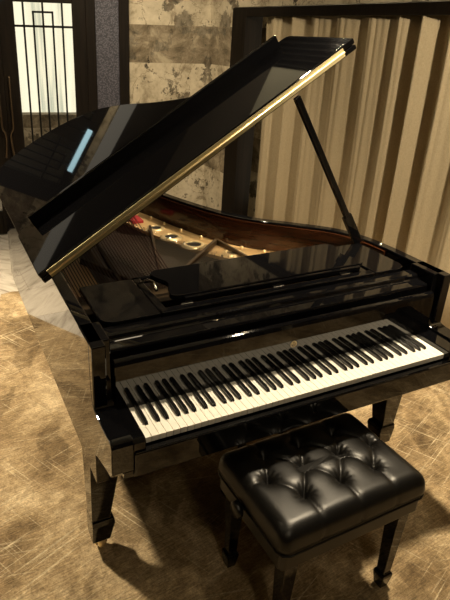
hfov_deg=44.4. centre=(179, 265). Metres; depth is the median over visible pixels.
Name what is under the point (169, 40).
wall
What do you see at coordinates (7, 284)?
floor
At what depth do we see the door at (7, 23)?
4.72 m
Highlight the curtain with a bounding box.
[254,15,449,328]
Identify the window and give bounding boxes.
[13,2,75,111]
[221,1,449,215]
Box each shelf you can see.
[79,279,160,325]
[336,244,401,275]
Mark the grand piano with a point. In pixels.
(170, 330)
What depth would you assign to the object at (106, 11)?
4.79 m
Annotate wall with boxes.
[22,112,75,146]
[129,0,211,204]
[202,0,449,216]
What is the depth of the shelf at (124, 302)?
1.91 m
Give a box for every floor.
[0,200,17,294]
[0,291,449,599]
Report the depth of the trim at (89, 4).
4.76 m
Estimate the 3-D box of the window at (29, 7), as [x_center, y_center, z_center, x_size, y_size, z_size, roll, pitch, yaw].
[-1.537,-2.629,7.005,1.250,1.300,0.080,-3,24,-10]
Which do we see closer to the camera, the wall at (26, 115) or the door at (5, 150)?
the door at (5, 150)
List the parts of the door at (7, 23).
handle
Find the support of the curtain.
hanging from the window frame at (247, 23)
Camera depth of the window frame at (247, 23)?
4.46 m
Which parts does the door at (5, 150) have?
handle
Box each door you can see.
[0,0,88,157]
[0,42,10,233]
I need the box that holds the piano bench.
[218,413,424,599]
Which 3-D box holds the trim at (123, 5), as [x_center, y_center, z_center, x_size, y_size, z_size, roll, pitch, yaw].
[-0.507,-1.370,5.037,0.085,2.200,0.070,-3,24,-10]
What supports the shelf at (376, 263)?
attached to the grand piano
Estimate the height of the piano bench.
0.541 m
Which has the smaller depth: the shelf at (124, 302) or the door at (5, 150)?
the shelf at (124, 302)
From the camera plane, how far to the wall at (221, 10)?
4.80 m
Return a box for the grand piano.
[0,36,449,547]
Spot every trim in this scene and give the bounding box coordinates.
[85,0,97,111]
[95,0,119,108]
[118,0,129,104]

